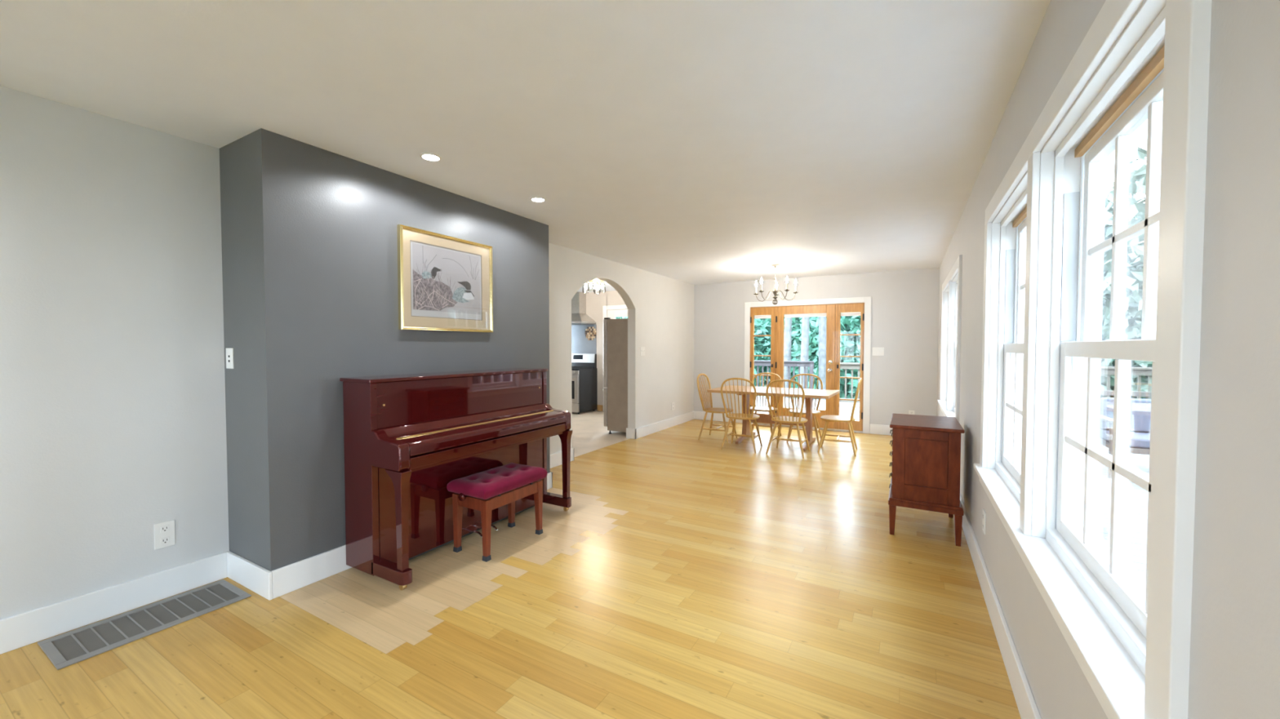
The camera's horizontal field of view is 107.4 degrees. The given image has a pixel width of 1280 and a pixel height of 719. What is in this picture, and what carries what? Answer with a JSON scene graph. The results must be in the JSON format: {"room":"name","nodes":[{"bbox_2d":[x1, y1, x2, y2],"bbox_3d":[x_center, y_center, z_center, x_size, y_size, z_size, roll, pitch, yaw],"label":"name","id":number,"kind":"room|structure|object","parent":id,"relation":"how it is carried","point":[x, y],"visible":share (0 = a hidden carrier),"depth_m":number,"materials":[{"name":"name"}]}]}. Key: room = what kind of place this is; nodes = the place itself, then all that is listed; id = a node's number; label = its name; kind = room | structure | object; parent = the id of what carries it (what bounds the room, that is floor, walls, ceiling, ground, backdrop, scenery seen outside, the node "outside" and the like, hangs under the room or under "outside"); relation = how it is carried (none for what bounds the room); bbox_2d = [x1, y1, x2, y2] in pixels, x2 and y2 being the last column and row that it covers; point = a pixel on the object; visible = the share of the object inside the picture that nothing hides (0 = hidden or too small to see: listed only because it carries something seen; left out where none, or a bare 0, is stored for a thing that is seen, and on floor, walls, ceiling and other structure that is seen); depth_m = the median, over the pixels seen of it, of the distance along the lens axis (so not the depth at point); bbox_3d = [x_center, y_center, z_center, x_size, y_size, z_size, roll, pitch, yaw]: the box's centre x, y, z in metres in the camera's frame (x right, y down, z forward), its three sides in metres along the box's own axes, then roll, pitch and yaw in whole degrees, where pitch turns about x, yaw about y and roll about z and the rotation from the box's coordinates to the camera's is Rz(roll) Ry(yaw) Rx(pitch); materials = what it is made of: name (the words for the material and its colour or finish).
{"room":"music room","nodes":[
{"label":"music room","id":0,"kind":"room"},
{"bbox_2d":[0,85,229,619],"bbox_3d":[-3.799,0.092,0.679,0.120,2.579,5.025,1,2,30],"label":"wall","id":1,"kind":"structure","parent":0,"point":[113,412],"depth_m":2.40,"materials":[{"name":"paint"}]},
{"bbox_2d":[153,520,175,550],"bbox_3d":[-2.643,0.975,2.612,0.008,0.142,0.084,1,2,30],"label":"wall outlet","id":2,"kind":"object","parent":1,"relation":"attached to","point":[164,532],"visible":1,"depth_m":2.61,"materials":[{"name":"white plastic"}]},
{"bbox_2d":[160,524,168,533],"bbox_3d":[-2.640,0.941,2.610,0.002,0.034,0.036,1,2,30],"label":"socket","id":3,"kind":"object","parent":2,"relation":"attached to","point":[163,528],"depth_m":2.61,"materials":[{"name":"white plastic"}]},
{"bbox_2d":[160,537,169,545],"bbox_3d":[-2.640,1.008,2.611,0.002,0.034,0.036,1,2,30],"label":"socket","id":4,"kind":"object","parent":2,"relation":"attached to","point":[164,540],"depth_m":2.61,"materials":[{"name":"white plastic"}]},
{"bbox_2d":[0,411,693,654],"bbox_3d":[-1.809,1.221,3.671,0.674,0.155,12.136,1,2,30],"label":"baseboard","id":5,"kind":"structure","parent":1,"relation":"attached to","point":[23,629],"depth_m":2.61,"materials":[{"name":"white paint"}]},
{"bbox_2d":[219,128,550,571],"bbox_3d":[-1.750,0.006,3.751,0.649,2.579,2.343,1,2,30],"label":"wall","id":6,"kind":"structure","parent":0,"point":[309,233],"depth_m":2.81,"materials":[{"name":"grey paint"}]},
{"bbox_2d":[226,347,234,368],"bbox_3d":[-2.436,-0.007,2.788,0.090,0.122,0.008,1,2,30],"label":"wall plate","id":7,"kind":"object","parent":6,"relation":"attached to","point":[229,352],"visible":1,"depth_m":2.78,"materials":[{"name":"white plastic"}]},
{"bbox_2d":[396,224,493,333],"bbox_3d":[-1.446,-0.575,3.577,0.037,0.719,0.822,1,2,30],"label":"framed picture","id":8,"kind":"object","parent":6,"relation":"attached to","point":[445,283],"visible":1,"depth_m":3.52,"materials":[{"name":"gold metal"}]},
{"bbox_2d":[410,240,481,319],"bbox_3d":[-1.453,-0.578,3.567,0.002,0.534,0.638,1,2,30],"label":"print","id":9,"kind":"object","parent":8,"relation":"attached to","point":[446,280],"depth_m":3.53,"materials":[{"name":"paper"}]},
{"bbox_2d":[0,419,1021,718],"bbox_3d":[-0.221,1.320,2.889,4.060,0.001,12.371,1,2,30],"label":"floor","id":10,"kind":"structure","parent":0,"point":[683,576],"depth_m":2.36,"materials":[{"name":"brown wood"}]},
{"bbox_2d":[37,579,251,670],"bbox_3d":[-2.506,1.329,2.420,0.370,0.008,0.692,1,2,30],"label":"floor vent","id":11,"kind":"object","parent":10,"relation":"in","point":[65,650],"visible":1,"depth_m":2.36,"materials":[{"name":"metal"}]},
{"bbox_2d":[339,368,572,590],"bbox_3d":[-1.211,0.701,3.455,0.594,1.206,1.573,1,2,30],"label":"upright piano","id":12,"kind":"object","parent":10,"relation":"on","point":[406,437],"visible":0.94,"depth_m":3.05,"materials":[{"name":"brown wood"}]},
{"bbox_2d":[446,462,547,562],"bbox_3d":[-1.004,1.056,3.354,0.359,0.501,0.615,1,2,30],"label":"piano bench","id":13,"kind":"object","parent":10,"relation":"on","point":[473,491],"visible":1,"depth_m":3.19,"materials":[{"name":"red fabric"}]},
{"bbox_2d":[446,462,547,499],"bbox_3d":[-1.002,0.849,3.352,0.359,0.087,0.606,1,2,30],"label":"cushion","id":14,"kind":"object","parent":13,"relation":"on","point":[495,482],"depth_m":3.21,"materials":[{"name":"fabric"}]},
{"bbox_2d":[697,373,737,443],"bbox_3d":[1.160,0.711,7.109,0.520,0.988,0.485,1,2,30],"label":"chair","id":15,"kind":"object","parent":10,"relation":"on","point":[713,410],"visible":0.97,"depth_m":7.10,"materials":[{"name":"brown wood"}]},
{"bbox_2d":[720,377,762,453],"bbox_3d":[1.402,0.729,6.449,0.485,0.988,0.520,1,2,27],"label":"chair","id":16,"kind":"object","parent":10,"relation":"on","point":[735,415],"visible":1,"depth_m":6.32,"materials":[{"name":"brown wood"}]},
{"bbox_2d":[750,372,782,440],"bbox_3d":[1.911,0.706,7.286,0.485,0.988,0.520,1,2,30],"label":"chair","id":17,"kind":"object","parent":10,"relation":"on","point":[766,409],"visible":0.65,"depth_m":7.37,"materials":[{"name":"brown wood"}]},
{"bbox_2d":[706,385,839,451],"bbox_3d":[1.953,0.828,6.909,1.715,0.760,0.986,1,2,30],"label":"dining table","id":18,"kind":"object","parent":10,"relation":"on","point":[810,394],"visible":0.77,"depth_m":6.75,"materials":[{"name":"brown wood"}]},
{"bbox_2d":[765,379,809,458],"bbox_3d":[1.946,0.738,6.146,0.485,0.988,0.520,1,2,31],"label":"chair","id":19,"kind":"object","parent":10,"relation":"on","point":[787,420],"visible":1,"depth_m":6.03,"materials":[{"name":"brown wood"}]},
{"bbox_2d":[786,373,822,444],"bbox_3d":[2.442,0.715,6.972,0.485,0.988,0.520,1,2,24],"label":"chair","id":20,"kind":"object","parent":10,"relation":"on","point":[815,412],"visible":0.77,"depth_m":7.04,"materials":[{"name":"brown wood"}]},
{"bbox_2d":[817,377,862,456],"bbox_3d":[2.675,0.734,6.274,0.520,0.988,0.485,1,2,27],"label":"chair","id":21,"kind":"object","parent":10,"relation":"on","point":[849,420],"visible":1,"depth_m":6.20,"materials":[{"name":"brown wood"}]},
{"bbox_2d":[888,413,964,546],"bbox_3d":[2.215,0.887,3.667,0.464,0.822,0.688,1,2,30],"label":"dresser","id":22,"kind":"object","parent":10,"relation":"on","point":[926,464],"visible":1,"depth_m":3.39,"materials":[{"name":"brown wood"}]},
{"bbox_2d":[0,0,1050,293],"bbox_3d":[-2.086,-1.346,3.801,8.582,0.120,12.494,1,2,30],"label":"ceiling","id":23,"kind":"structure","parent":0,"point":[695,142],"depth_m":2.21,"materials":[{"name":"paint"}]},
{"bbox_2d":[419,152,441,160],"bbox_3d":[-1.298,-1.256,2.915,0.124,0.008,0.124,1,2,30],"label":"recessed light","id":24,"kind":"object","parent":23,"relation":"in","point":[427,156],"visible":1,"depth_m":2.91,"materials":[{"name":"white plastic"}]},
{"bbox_2d":[529,196,546,202],"bbox_3d":[-0.816,-1.280,3.757,0.124,0.008,0.124,1,2,30],"label":"recessed light","id":25,"kind":"object","parent":23,"relation":"in","point":[539,199],"visible":1,"depth_m":3.75,"materials":[{"name":"white plastic"}]},
{"bbox_2d":[582,279,605,293],"bbox_3d":[-0.808,-1.292,8.246,0.420,0.236,0.420,1,2,30],"label":"ceiling light","id":26,"kind":"object","parent":23,"relation":"attached to","point":[602,282],"visible":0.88,"depth_m":8.20,"materials":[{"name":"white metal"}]},
{"bbox_2d":[753,263,798,304],"bbox_3d":[1.941,-1.080,6.785,0.623,0.578,0.625,1,2,30],"label":"chandelier","id":27,"kind":"object","parent":23,"relation":"hanging from","point":[775,291],"visible":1,"depth_m":6.75,"materials":[{"name":"silver metal"}]},
{"bbox_2d":[572,410,630,457],"bbox_3d":[-2.215,1.240,7.913,4.370,0.120,5.510,1,2,30],"label":"floor","id":28,"kind":"structure","parent":0,"point":[589,433],"depth_m":7.46,"materials":[{"name":"tile"}]},
{"bbox_2d":[571,353,597,414],"bbox_3d":[-1.443,0.499,10.063,0.760,1.240,0.750,1,2,30],"label":"gas range","id":29,"kind":"object","parent":28,"relation":"on","point":[584,366],"visible":0.48,"depth_m":9.92,"materials":[{"name":"black metal"}]},
{"bbox_2d":[571,368,597,370],"bbox_3d":[-1.424,0.201,10.088,0.760,0.025,0.673,1,2,30],"label":"cooktop","id":30,"kind":"object","parent":29,"relation":"in","point":[572,369],"depth_m":9.94,"materials":[{"name":"black ceramic"}]},
{"bbox_2d":[601,317,627,434],"bbox_3d":[-0.180,0.254,7.800,0.562,1.858,0.870,1,2,30],"label":"refrigerator","id":31,"kind":"object","parent":28,"relation":"on","point":[615,390],"visible":0.57,"depth_m":7.42,"materials":[{"name":"metal"}]},
{"bbox_2d":[582,290,627,411],"bbox_3d":[-0.903,-0.175,10.241,4.315,2.579,0.100,1,2,30],"label":"wall","id":32,"kind":"structure","parent":0,"point":[595,303],"depth_m":10.16,"materials":[{"name":"paint"}]},
{"bbox_2d":[571,324,596,354],"bbox_3d":[-1.266,-0.283,10.382,0.733,0.977,0.007,1,2,30],"label":"backsplash panel","id":33,"kind":"object","parent":32,"relation":"attached to","point":[580,344],"visible":0.57,"depth_m":10.38,"materials":[{"name":"silver metal"}]},
{"bbox_2d":[584,326,596,340],"bbox_3d":[-1.083,-0.567,10.247,0.296,0.290,0.035,1,2,30],"label":"wall ornament","id":34,"kind":"object","parent":33,"relation":"attached to","point":[591,329],"visible":1,"depth_m":10.24,"materials":[{"name":"brown wood"}]},
{"bbox_2d":[571,291,596,324],"bbox_3d":[-1.400,-1.113,10.128,0.738,0.694,0.539,1,2,30],"label":"range hood","id":35,"kind":"object","parent":32,"relation":"attached to","point":[579,316],"visible":0.68,"depth_m":10.13,"materials":[{"name":"metal"}]},
{"bbox_2d":[597,404,602,411],"bbox_3d":[-0.867,1.051,10.188,0.135,0.130,0.015,1,2,30],"label":"baseboard","id":36,"kind":"structure","parent":32,"relation":"attached to","point":[599,406],"depth_m":10.18,"materials":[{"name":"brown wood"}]},
{"bbox_2d":[603,304,626,411],"bbox_3d":[-0.325,-0.010,9.848,1.075,2.270,0.020,1,2,30],"label":"trim","id":37,"kind":"structure","parent":32,"relation":"attached to","point":[624,306],"depth_m":9.99,"materials":[{"name":"white paint"}]},
{"bbox_2d":[607,309,627,319],"bbox_3d":[-0.304,0.035,9.886,0.879,2.178,0.045,1,2,30],"label":"door","id":38,"kind":"structure","parent":32,"relation":"in","point":[612,314],"depth_m":9.94,"materials":[{"name":"white paint"}]},
{"bbox_2d":[548,242,693,454],"bbox_3d":[-0.188,-0.085,6.996,0.135,2.579,4.846,1,2,30],"label":"wall","id":39,"kind":"structure","parent":0,"point":[660,308],"depth_m":7.21,"materials":[{"name":"paint"}]},
{"bbox_2d":[640,346,644,355],"bbox_3d":[0.045,-0.127,7.253,0.016,0.134,0.140,1,2,30],"label":"light switch","id":40,"kind":"object","parent":39,"relation":"attached to","point":[642,348],"visible":1,"depth_m":7.24,"materials":[{"name":"white plastic"}]},
{"bbox_2d":[693,267,939,426],"bbox_3d":[2.822,-0.115,8.085,4.295,2.579,0.140,1,2,30],"label":"wall","id":41,"kind":"structure","parent":0,"point":[904,304],"depth_m":7.47,"materials":[{"name":"paint"}]},
{"bbox_2d":[693,411,892,435],"bbox_3d":[2.755,1.098,8.066,3.960,0.155,0.018,1,2,30],"label":"baseboard","id":42,"kind":"structure","parent":41,"relation":"attached to","point":[873,428],"depth_m":8.61,"materials":[{"name":"white paint"}]},
{"bbox_2d":[749,302,864,433],"bbox_3d":[2.813,0.124,8.056,1.860,2.103,0.250,1,2,30],"label":"door","id":43,"kind":"structure","parent":41,"relation":"in","point":[833,312],"depth_m":7.84,"materials":[{"name":"brown wood"}]},
{"bbox_2d":[744,296,871,433],"bbox_3d":[2.791,0.080,8.015,2.056,2.193,0.022,1,2,30],"label":"trim","id":44,"kind":"structure","parent":41,"relation":"attached to","point":[867,300],"depth_m":7.60,"materials":[{"name":"white paint"}]},
{"bbox_2d":[871,347,884,355],"bbox_3d":[3.777,-0.127,7.452,0.166,0.129,0.016,1,2,30],"label":"light switch","id":45,"kind":"object","parent":41,"relation":"attached to","point":[876,351],"visible":1,"depth_m":7.45,"materials":[{"name":"white plastic"}]},
{"bbox_2d":[908,410,915,414],"bbox_3d":[4.192,0.850,7.248,0.080,0.127,0.008,1,2,30],"label":"wall outlet","id":46,"kind":"object","parent":41,"relation":"attached to","point":[910,412],"visible":0.54,"depth_m":7.25,"materials":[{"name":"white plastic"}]},
{"bbox_2d":[937,0,1279,718],"bbox_3d":[1.590,0.060,1.798,0.172,2.579,12.294,1,2,30],"label":"wall","id":47,"kind":"structure","parent":0,"point":[1234,660],"depth_m":0.70,"materials":[{"name":"paint"}]},
{"bbox_2d":[942,286,948,400],"bbox_3d":[3.734,-0.148,5.562,0.180,1.414,1.035,1,2,30],"label":"window","id":48,"kind":"structure","parent":47,"relation":"in","point":[946,292],"depth_m":6.04,"materials":[{"name":"white paint"}]},
{"bbox_2d":[937,400,955,417],"bbox_3d":[3.390,0.571,5.145,0.117,0.028,2.343,1,2,30],"label":"trim","id":49,"kind":"structure","parent":47,"relation":"attached to","point":[942,404],"depth_m":5.16,"materials":[{"name":"white paint"}]},
{"bbox_2d":[939,254,962,422],"bbox_3d":[3.377,-0.193,5.131,0.026,1.500,2.319,1,2,30],"label":"trim","id":50,"kind":"structure","parent":47,"relation":"attached to","point":[957,268],"depth_m":4.89,"materials":[{"name":"white paint"}]},
{"bbox_2d":[949,273,957,413],"bbox_3d":[3.188,-0.121,4.600,0.180,1.414,1.020,1,2,30],"label":"window","id":51,"kind":"structure","parent":47,"relation":"in","point":[954,282],"depth_m":5.07,"materials":[{"name":"white paint"}]},
{"bbox_2d":[982,508,986,534],"bbox_3d":[2.009,0.946,2.745,0.008,0.125,0.090,1,2,30],"label":"wall outlet","id":52,"kind":"object","parent":47,"relation":"attached to","point":[984,519],"visible":1,"depth_m":2.72,"materials":[{"name":"white plastic"}]},
{"bbox_2d":[960,494,1041,718],"bbox_3d":[1.468,1.272,1.810,0.018,0.155,12.136,1,2,30],"label":"baseboard","id":53,"kind":"structure","parent":47,"relation":"attached to","point":[1027,707],"depth_m":2.11,"materials":[{"name":"white paint"}]},
{"bbox_2d":[986,172,1027,503],"bbox_3d":[1.819,-0.054,2.190,0.180,1.414,1.034,1,2,30],"label":"window","id":54,"kind":"structure","parent":47,"relation":"in","point":[1008,247],"depth_m":2.62,"materials":[{"name":"white paint"}]},
{"bbox_2d":[979,479,1112,718],"bbox_3d":[1.462,0.715,1.785,0.028,0.072,2.311,1,2,30],"label":"trim","id":55,"kind":"structure","parent":47,"relation":"attached to","point":[1066,638],"depth_m":1.32,"materials":[{"name":"white paint"}]},
{"bbox_2d":[973,463,1145,718],"bbox_3d":[1.476,0.665,1.776,0.117,0.028,2.335,1,2,30],"label":"window sill","id":56,"kind":"structure","parent":47,"relation":"attached to","point":[1119,682],"depth_m":1.20,"materials":[{"name":"white paint"}]},
{"bbox_2d":[979,0,1211,718],"bbox_3d":[1.463,-0.099,1.762,0.026,1.500,2.311,1,2,30],"label":"trim","id":57,"kind":"structure","parent":47,"relation":"attached to","point":[1188,22],"depth_m":0.80,"materials":[{"name":"white paint"}]},
{"bbox_2d":[1031,0,1165,676],"bbox_3d":[1.274,-0.027,1.231,0.180,1.414,1.014,1,2,30],"label":"window","id":58,"kind":"structure","parent":47,"relation":"in","point":[1126,91],"depth_m":1.43,"materials":[{"name":"white paint"}]},
{"label":"outside","id":59,"kind":"structure","parent":0,"visible":0},
{"bbox_2d":[755,378,853,399],"bbox_3d":[8.641,2.274,15.287,80.000,0.200,85.000,1,2,30],"label":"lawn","id":60,"kind":"structure","parent":59,"point":[765,385],"depth_m":24.51,"materials":[{"name":"green plant"}]},
{"bbox_2d":[615,316,627,319],"bbox_3d":[-0.801,-0.815,30.299,6.224,9.045,6.159,1,2,30],"label":"tree","id":61,"kind":"object","parent":60,"relation":"on","point":[616,317],"visible":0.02,"depth_m":27.86,"materials":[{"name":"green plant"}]},
{"bbox_2d":[754,315,771,386],"bbox_3d":[4.939,-0.715,27.402,5.949,8.402,5.986,1,2,30],"label":"tree","id":62,"kind":"object","parent":60,"relation":"on","point":[762,326],"visible":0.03,"depth_m":25.99,"materials":[{"name":"green plant"}]},
{"bbox_2d":[783,317,791,398],"bbox_3d":[6.078,-5.238,18.239,0.988,14.762,0.920,0,2,7],"label":"tree","id":63,"kind":"object","parent":60,"relation":"on","point":[788,323],"visible":0.02,"depth_m":18.42,"materials":[{"name":"green plant"}]},
{"bbox_2d":[760,318,816,384],"bbox_3d":[10.268,-1.546,32.106,5.942,8.402,6.059,1,2,30],"label":"tree","id":64,"kind":"object","parent":60,"relation":"on","point":[770,319],"visible":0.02,"depth_m":31.17,"materials":[{"name":"green plant"}]},
{"bbox_2d":[799,313,809,398],"bbox_3d":[6.574,-5.225,17.758,0.997,14.762,0.922,1,2,30],"label":"tree","id":65,"kind":"object","parent":60,"relation":"on","point":[805,323],"visible":0.02,"depth_m":17.91,"materials":[{"name":"green plant"}]},
{"bbox_2d":[783,311,860,399],"bbox_3d":[10.021,-0.644,24.184,6.151,9.045,6.159,1,2,30],"label":"tree","id":66,"kind":"object","parent":60,"relation":"on","point":[849,324],"visible":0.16,"depth_m":22.66,"materials":[{"name":"green plant"}]},
{"bbox_2d":[817,316,826,399],"bbox_3d":[6.730,-5.229,17.877,0.923,14.761,0.916,1,2,30],"label":"tree","id":67,"kind":"object","parent":60,"relation":"on","point":[822,320],"visible":0.02,"depth_m":17.77,"materials":[{"name":"green plant"}]},
{"bbox_2d":[1100,197,1142,397],"bbox_3d":[16.210,-2.189,19.040,6.437,10.001,6.407,1,2,30],"label":"tree","id":68,"kind":"object","parent":60,"relation":"on","point":[1105,230],"visible":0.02,"depth_m":17.03,"materials":[{"name":"green plant"}]},
{"bbox_2d":[1099,247,1143,401],"bbox_3d":[20.353,-0.479,18.262,6.205,9.045,6.150,1,2,30],"label":"tree","id":69,"kind":"object","parent":60,"relation":"on","point":[1138,328],"visible":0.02,"depth_m":18.16,"materials":[{"name":"green plant"}]},
{"bbox_2d":[1100,146,1152,399],"bbox_3d":[16.196,-2.020,12.999,6.283,10.001,6.286,1,2,30],"label":"tree","id":70,"kind":"object","parent":60,"relation":"on","point":[1135,251],"visible":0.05,"depth_m":13.60,"materials":[{"name":"green plant"}]},
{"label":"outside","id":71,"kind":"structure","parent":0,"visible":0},
{"bbox_2d":[753,396,1149,582],"bbox_3d":[0.153,1.346,5.271,14.100,0.035,18.250,1,2,30],"label":"floor","id":72,"kind":"structure","parent":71,"point":[1137,497],"depth_m":4.37,"materials":[{"name":"white"}]},
{"bbox_2d":[754,360,814,389],"bbox_3d":[2.144,0.540,14.328,6.000,1.070,0.140,1,2,30],"label":"deck railing","id":73,"kind":"object","parent":72,"relation":"on","point":[786,363],"visible":0.18,"depth_m":13.09,"materials":[{"name":"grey wood"}]},
{"bbox_2d":[839,362,1151,405],"bbox_3d":[7.482,0.654,10.263,6.000,1.070,0.140,1,2,30],"label":"deck railing","id":74,"kind":"object","parent":72,"relation":"on","point":[1139,371],"visible":0.06,"depth_m":9.27,"materials":[{"name":"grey wood"}]},
{"bbox_2d":[1098,390,1151,478],"bbox_3d":[5.671,0.836,5.355,0.660,0.980,0.690,1,2,30],"label":"patio chair","id":75,"kind":"object","parent":72,"relation":"on","point":[1140,409],"visible":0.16,"depth_m":5.47,"materials":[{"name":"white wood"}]},
{"bbox_2d":[1098,429,1150,448],"bbox_3d":[5.664,0.911,5.344,0.510,0.109,0.600,1,2,30],"label":"seat cushion","id":76,"kind":"object","parent":75,"relation":"on","point":[1138,439],"depth_m":5.26,"materials":[{"name":"white fabric"}]},
{"bbox_2d":[1099,397,1151,432],"bbox_3d":[5.788,0.654,5.556,0.500,0.388,0.123,1,2,30],"label":"cushion","id":77,"kind":"object","parent":75,"relation":"on","point":[1140,409],"depth_m":5.49,"materials":[{"name":"white fabric"}]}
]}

